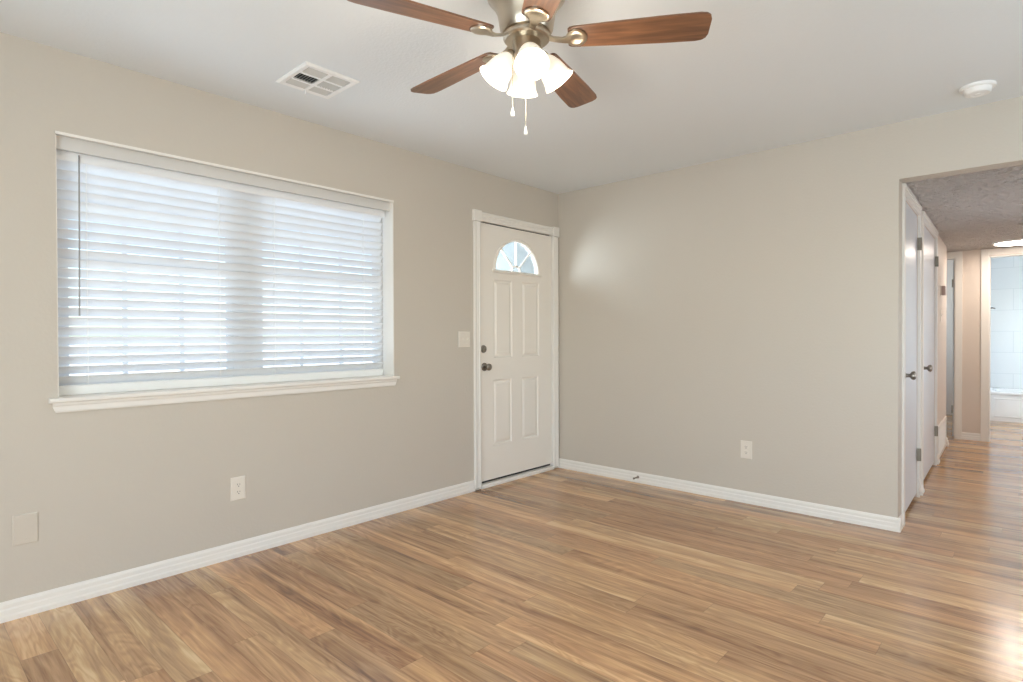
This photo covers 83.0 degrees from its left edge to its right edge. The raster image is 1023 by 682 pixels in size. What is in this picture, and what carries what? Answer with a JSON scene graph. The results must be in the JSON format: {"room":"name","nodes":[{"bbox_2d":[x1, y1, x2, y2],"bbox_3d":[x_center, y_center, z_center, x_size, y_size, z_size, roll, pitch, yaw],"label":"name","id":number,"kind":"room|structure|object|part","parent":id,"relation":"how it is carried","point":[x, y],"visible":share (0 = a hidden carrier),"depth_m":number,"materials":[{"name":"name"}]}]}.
{"room":"living room","nodes":[
{"label":"living room","id":0,"kind":"room"},
{"bbox_2d":[0,32,558,602],"bbox_3d":[-1.538,-0.064,3.138,0.160,2.440,5.880,0,1,42],"label":"wall","id":1,"kind":"structure","parent":0,"point":[114,490],"depth_m":2.96,"materials":[{"name":"beige paint"}]},
{"bbox_2d":[12,512,37,546],"bbox_3d":[-2.058,0.796,2.449,0.008,0.128,0.084,0,1,42],"label":"blank plate","id":2,"kind":"object","parent":1,"relation":"attached to","point":[24,526],"visible":1,"depth_m":2.45,"materials":[{"name":"beige plastic"}]},
{"bbox_2d":[48,375,399,403],"bbox_3d":[-1.421,0.251,3.219,0.156,0.021,1.844,0,1,42],"label":"window sill","id":3,"kind":"structure","parent":1,"relation":"attached to","point":[206,389],"depth_m":2.97,"materials":[{"name":"white paint"}]},
{"bbox_2d":[52,131,396,412],"bbox_3d":[-1.441,-0.309,3.229,0.178,1.230,1.818,0,1,42],"label":"window","id":4,"kind":"structure","parent":1,"relation":"in","point":[62,208],"depth_m":3.16,"materials":[{"name":"plastic"}]},
{"bbox_3d":[-1.812,-0.331,2.929,0.024,1.073,0.762,0,1,42],"label":"sash","id":5,"kind":"part","parent":4,"relation":"part of","materials":[{"name":"plastic"}]},
{"bbox_2d":[56,149,384,395],"bbox_3d":[-1.453,-0.328,3.233,0.071,1.134,1.751,0,1,42],"label":"window blind","id":6,"kind":"object","parent":4,"relation":"attached to","point":[103,187],"visible":0.9,"depth_m":3.06,"materials":[{"name":"white plastic"}]},
{"bbox_3d":[-1.970,-0.314,2.680,0.034,1.050,0.002,0,1,42],"label":"ladder cord","id":7,"kind":"part","parent":6,"relation":"part of","materials":[{"name":"white fabric"}]},
{"bbox_3d":[-1.576,-0.319,3.113,0.034,1.050,0.002,0,1,42],"label":"ladder cord","id":8,"kind":"part","parent":6,"relation":"part of","materials":[{"name":"white fabric"}]},
{"bbox_3d":[-1.460,-0.856,3.232,0.060,0.078,1.751,0,1,42],"label":"head rail","id":9,"kind":"part","parent":6,"relation":"part of","materials":[{"name":"white plastic"}]},
{"bbox_3d":[-1.457,0.216,3.243,0.024,0.045,1.751,0,1,42],"label":"rail","id":10,"kind":"part","parent":6,"relation":"part of","materials":[{"name":"white plastic"}]},
{"bbox_3d":[-1.373,-0.322,3.336,0.034,1.050,0.002,0,1,42],"label":"ladder cord","id":11,"kind":"part","parent":6,"relation":"part of","materials":[{"name":"white fabric"}]},
{"bbox_3d":[-0.972,-0.327,3.775,0.034,1.050,0.002,0,1,42],"label":"ladder cord","id":12,"kind":"part","parent":6,"relation":"part of","materials":[{"name":"white fabric"}]},
{"bbox_3d":[-1.188,-0.339,3.614,0.024,1.073,0.810,0,1,42],"label":"sash","id":13,"kind":"part","parent":4,"relation":"part of","materials":[{"name":"plastic"}]},
{"bbox_2d":[0,480,474,623],"bbox_3d":[-1.812,1.120,2.715,0.014,0.082,4.545,0,1,42],"label":"baseboard","id":14,"kind":"structure","parent":1,"relation":"attached to","point":[17,608],"depth_m":2.96,"materials":[{"name":"white paint"}]},
{"bbox_2d":[231,475,245,500],"bbox_3d":[-1.463,0.790,3.099,0.008,0.124,0.078,0,1,42],"label":"wall outlet","id":15,"kind":"object","parent":1,"relation":"attached to","point":[238,484],"visible":1,"depth_m":3.10,"materials":[{"name":"white plastic"}]},
{"bbox_2d":[458,331,469,346],"bbox_3d":[-0.346,-0.014,4.312,0.019,0.118,0.115,0,1,42],"label":"light switch","id":16,"kind":"object","parent":1,"relation":"attached to","point":[463,336],"visible":1,"depth_m":4.31,"materials":[{"name":"white plastic"}]},
{"bbox_2d":[472,209,559,488],"bbox_3d":[0.011,0.067,4.818,0.184,2.138,1.051,0,1,42],"label":"door frame","id":17,"kind":"structure","parent":1,"relation":"attached to","point":[478,216],"depth_m":4.52,"materials":[{"name":"white paint"}]},
{"bbox_2d":[481,222,553,482],"bbox_3d":[0.064,0.088,4.774,0.110,2.034,0.897,0,1,42],"label":"door","id":18,"kind":"structure","parent":1,"relation":"in","point":[516,396],"depth_m":4.75,"materials":[{"name":"white paint"}]},
{"bbox_3d":[-0.187,0.201,4.467,0.066,0.064,0.064,0,1,42],"label":"knob","id":19,"kind":"part","parent":18,"relation":"part of","materials":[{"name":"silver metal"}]},
{"bbox_3d":[0.031,-0.694,4.789,0.004,0.258,0.536,0,1,42],"label":"fanlight glass","id":20,"kind":"part","parent":18,"relation":"part of","materials":[{"name":"white"}]},
{"bbox_3d":[0.055,-0.693,4.766,0.014,0.300,0.596,0,1,42],"label":"fanlight frame","id":21,"kind":"part","parent":18,"relation":"part of","materials":[{"name":"white paint"}]},
{"bbox_2d":[0,414,1022,681],"bbox_3d":[2.395,1.183,4.221,4.520,0.100,12.760,0,1,42],"label":"floor","id":22,"kind":"structure","parent":0,"point":[557,574],"depth_m":2.56,"materials":[{"name":"brown wood"}]},
{"bbox_2d":[480,465,553,488],"bbox_3d":[0.021,1.120,4.821,0.144,0.030,0.897,0,1,42],"label":"threshold","id":23,"kind":"object","parent":22,"relation":"on","point":[546,468],"visible":0.6,"depth_m":4.75,"materials":[{"name":"white paint"}]},
{"bbox_2d":[990,388,1022,422],"bbox_3d":[7.316,0.884,7.655,1.552,0.400,0.752,0,1,42],"label":"bathtub","id":24,"kind":"object","parent":22,"relation":"on","point":[1006,404],"visible":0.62,"depth_m":7.78,"materials":[{"name":"ceramic"}]},
{"bbox_3d":[7.069,0.903,7.384,1.400,0.260,0.006,0,1,42],"label":"apron panel","id":25,"kind":"part","parent":24,"relation":"part of","materials":[{"name":"ceramic"}]},
{"bbox_2d":[0,0,1022,193],"bbox_3d":[0.068,-1.326,1.657,4.520,0.100,5.880,0,1,42],"label":"ceiling","id":26,"kind":"structure","parent":0,"point":[765,74],"depth_m":2.71,"materials":[{"name":"white paint"}]},
{"bbox_2d":[276,61,359,98],"bbox_3d":[-0.956,-1.269,2.854,0.300,0.030,0.286,0,1,42],"label":"ceiling vent","id":27,"kind":"object","parent":26,"relation":"in","point":[308,77],"visible":1,"depth_m":2.84,"materials":[{"name":"white metal"}]},
{"bbox_2d":[347,0,711,134],"bbox_3d":[0.027,-1.010,2.130,1.196,0.541,1.239,0,1,42],"label":"ceiling fan","id":28,"kind":"object","parent":26,"relation":"hanging from","point":[526,26],"visible":1,"depth_m":2.04,"materials":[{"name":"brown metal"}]},
{"bbox_3d":[-0.295,-1.087,1.913,0.490,0.006,0.136,0,12,-28],"label":"blade","id":29,"kind":"part","parent":28,"relation":"part of","materials":[{"name":"brown wood"}]},
{"bbox_3d":[-0.228,-1.092,2.372,0.490,0.006,0.136,0,12,44],"label":"blade","id":30,"kind":"part","parent":28,"relation":"part of","materials":[{"name":"brown wood"}]},
{"bbox_3d":[-0.057,-0.976,2.085,0.120,0.131,0.122,0,1,42],"label":"lamp shade","id":31,"kind":"part","parent":28,"relation":"part of","materials":[{"name":"white glass"}]},
{"bbox_3d":[0.004,-0.932,2.066,0.003,0.195,0.003,0,1,42],"label":"pull chain","id":32,"kind":"part","parent":28,"relation":"part of","materials":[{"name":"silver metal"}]},
{"bbox_3d":[0.043,-0.977,2.209,0.122,0.131,0.120,0,1,42],"label":"lamp shade","id":33,"kind":"part","parent":28,"relation":"part of","materials":[{"name":"white glass"}]},
{"bbox_3d":[0.051,-0.881,2.076,0.003,0.218,0.003,0,1,42],"label":"pull chain","id":34,"kind":"part","parent":28,"relation":"part of","materials":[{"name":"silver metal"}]},
{"bbox_3d":[0.063,-0.991,2.007,0.046,0.071,0.061,0,1,-29],"label":"bulb","id":35,"kind":"part","parent":28,"relation":"part of","materials":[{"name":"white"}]},
{"bbox_3d":[0.067,-0.975,1.985,0.122,0.131,0.120,0,1,42],"label":"lamp shade","id":36,"kind":"part","parent":28,"relation":"part of","materials":[{"name":"white glass"}]},
{"bbox_3d":[0.121,-1.087,1.706,0.136,0.006,0.490,11,-1,-10],"label":"blade","id":37,"kind":"part","parent":28,"relation":"part of","materials":[{"name":"brown wood"}]},
{"bbox_3d":[0.167,-0.977,2.109,0.120,0.131,0.122,0,1,42],"label":"lamp shade","id":38,"kind":"part","parent":28,"relation":"part of","materials":[{"name":"white glass"}]},
{"bbox_3d":[0.230,-1.094,2.450,0.136,0.006,0.490,-12,-5,26],"label":"blade","id":39,"kind":"part","parent":28,"relation":"part of","materials":[{"name":"brown wood"}]},
{"bbox_3d":[0.445,-1.091,2.038,0.490,0.006,0.136,0,-10,8],"label":"blade","id":40,"kind":"part","parent":28,"relation":"part of","materials":[{"name":"brown wood"}]},
{"bbox_2d":[959,80,996,97],"bbox_3d":[2.372,-1.274,2.942,0.148,0.043,0.148,0,1,42],"label":"smoke detector","id":41,"kind":"object","parent":26,"relation":"attached to","point":[984,87],"visible":1,"depth_m":2.91,"materials":[{"name":"white plastic"}]},
{"bbox_2d":[558,96,1022,517],"bbox_3d":[2.073,-0.082,3.742,4.360,2.440,0.120,0,1,42],"label":"wall","id":42,"kind":"structure","parent":0,"point":[705,309],"depth_m":3.98,"materials":[{"name":"beige paint"}]},
{"bbox_2d":[558,458,903,532],"bbox_3d":[1.415,1.094,4.358,2.566,0.082,0.149,0,1,42],"label":"baseboard","id":43,"kind":"structure","parent":42,"relation":"attached to","point":[878,521],"depth_m":4.04,"materials":[{"name":"white paint"}]},
{"bbox_2d":[741,440,751,458],"bbox_3d":[1.646,0.763,4.055,0.078,0.124,0.008,0,1,42],"label":"wall outlet","id":44,"kind":"object","parent":42,"relation":"attached to","point":[746,446],"visible":1,"depth_m":4.05,"materials":[{"name":"white plastic"}]},
{"bbox_2d":[906,201,946,496],"bbox_3d":[3.471,0.068,4.891,0.110,2.110,3.465,0,1,41],"label":"wall","id":45,"kind":"structure","parent":0,"point":[942,249],"depth_m":5.64,"materials":[{"name":"beige paint"}]},
{"bbox_2d":[901,183,921,524],"bbox_3d":[2.691,0.084,3.881,0.020,2.102,0.896,0,1,41],"label":"door frame","id":46,"kind":"structure","parent":45,"relation":"attached to","point":[907,195],"depth_m":3.58,"materials":[{"name":"white paint"}]},
{"bbox_2d":[905,202,921,511],"bbox_3d":[2.698,0.104,3.887,0.102,2.001,0.786,0,1,41],"label":"door","id":47,"kind":"structure","parent":45,"relation":"in","point":[913,243],"depth_m":3.94,"materials":[{"name":"white paint"}]},
{"bbox_3d":[2.508,0.217,3.639,0.067,0.064,0.064,0,1,42],"label":"knob","id":48,"kind":"part","parent":47,"relation":"part of","materials":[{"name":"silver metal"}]},
{"bbox_2d":[921,211,938,484],"bbox_3d":[3.462,0.073,4.781,0.020,2.102,1.196,0,1,41],"label":"door frame","id":49,"kind":"structure","parent":45,"relation":"attached to","point":[925,220],"depth_m":4.37,"materials":[{"name":"white paint"}]},
{"bbox_2d":[924,226,938,478],"bbox_3d":[3.469,0.093,4.787,0.102,2.001,1.086,0,1,41],"label":"door","id":50,"kind":"structure","parent":45,"relation":"in","point":[930,261],"depth_m":4.84,"materials":[{"name":"white paint"}]},
{"bbox_3d":[3.182,0.208,4.426,0.067,0.064,0.064,0,1,42],"label":"knob","id":51,"kind":"part","parent":50,"relation":"part of","materials":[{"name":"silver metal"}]},
{"bbox_2d":[920,437,948,495],"bbox_3d":[3.826,1.078,5.205,0.027,0.082,2.566,0,1,41],"label":"baseboard","id":52,"kind":"structure","parent":45,"relation":"attached to","point":[947,441],"depth_m":5.24,"materials":[{"name":"white paint"}]},
{"bbox_2d":[937,416,946,458],"bbox_3d":[4.256,0.949,5.715,0.014,0.312,0.921,0,1,41],"label":"air vent","id":53,"kind":"object","parent":45,"relation":"in","point":[941,438],"visible":0.88,"depth_m":5.67,"materials":[{"name":"white metal"}]},
{"bbox_2d":[940,286,945,295],"bbox_3d":[4.176,-0.486,5.595,0.040,0.096,0.110,0,1,42],"label":"thermostat","id":54,"kind":"object","parent":45,"relation":"attached to","point":[942,288],"visible":1,"depth_m":5.56,"materials":[{"name":"white plastic"}]},
{"bbox_2d":[946,260,952,414],"bbox_3d":[5.442,-0.131,7.896,1.340,2.440,2.400,0,1,42],"label":"wall","id":55,"kind":"structure","parent":0,"point":[949,290],"depth_m":8.49,"materials":[{"name":"beige paint"}]},
{"bbox_2d":[951,260,953,435],"bbox_3d":[5.297,0.080,6.908,0.048,2.013,0.796,0,1,38],"label":"door","id":56,"kind":"structure","parent":55,"relation":"in","point":[952,406],"depth_m":6.61,"materials":[{"name":"white paint"}]},
{"bbox_2d":[905,165,1022,251],"bbox_3d":[3.891,-1.038,4.840,3.160,0.100,3.970,0,1,42],"label":"ceiling","id":57,"kind":"structure","parent":0,"point":[973,210],"depth_m":4.19,"materials":[{"name":"white paint"}]},
{"bbox_2d":[992,238,1022,245],"bbox_3d":[5.086,-0.988,5.801,0.410,0.027,0.410,0,1,42],"label":"recessed light","id":58,"kind":"object","parent":57,"relation":"in","point":[1012,242],"visible":1,"depth_m":5.78,"materials":[{"name":"white glass"}]},
{"bbox_2d":[995,240,1022,245],"bbox_3d":[5.086,-0.986,5.801,0.372,0.023,0.372,0,1,42],"label":"diffuser","id":59,"kind":"object","parent":58,"relation":"attached to","point":[1005,242],"depth_m":5.78,"materials":[{"name":"white"}]},
{"bbox_2d":[947,246,1022,433],"bbox_3d":[5.303,-0.117,6.318,3.060,2.440,0.120,0,1,42],"label":"wall","id":60,"kind":"structure","parent":0,"point":[971,259],"depth_m":6.42,"materials":[{"name":"beige paint"}]},
{"bbox_2d":[947,251,962,439],"bbox_3d":[4.734,0.048,6.828,0.938,2.106,0.135,0,1,42],"label":"door frame","id":61,"kind":"structure","parent":60,"relation":"attached to","point":[957,256],"depth_m":6.49,"materials":[{"name":"white paint"}]},
{"bbox_2d":[962,432,979,440],"bbox_3d":[5.104,1.062,6.422,0.163,0.082,0.014,0,1,42],"label":"baseboard","id":62,"kind":"structure","parent":60,"relation":"attached to","point":[965,436],"depth_m":6.42,"materials":[{"name":"white paint"}]},
{"bbox_2d":[980,246,1022,441],"bbox_3d":[5.529,0.052,6.103,0.887,2.106,0.135,0,1,42],"label":"door frame","id":63,"kind":"structure","parent":60,"relation":"attached to","point":[986,254],"depth_m":6.33,"materials":[{"name":"white paint"}]},
{"bbox_2d":[990,256,1022,388],"bbox_3d":[6.745,-0.127,6.979,1.820,2.440,2.800,0,1,42],"label":"wall","id":64,"kind":"structure","parent":0,"point":[1006,351],"depth_m":8.32,"materials":[{"name":"white tile"}]},
{"label":"outside","id":65,"kind":"structure","parent":0,"visible":0},
{"bbox_2d":[69,342,371,375],"bbox_3d":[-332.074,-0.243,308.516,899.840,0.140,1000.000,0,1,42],"label":"ground","id":66,"kind":"structure","parent":65,"point":[285,342],"depth_m":36.75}
]}

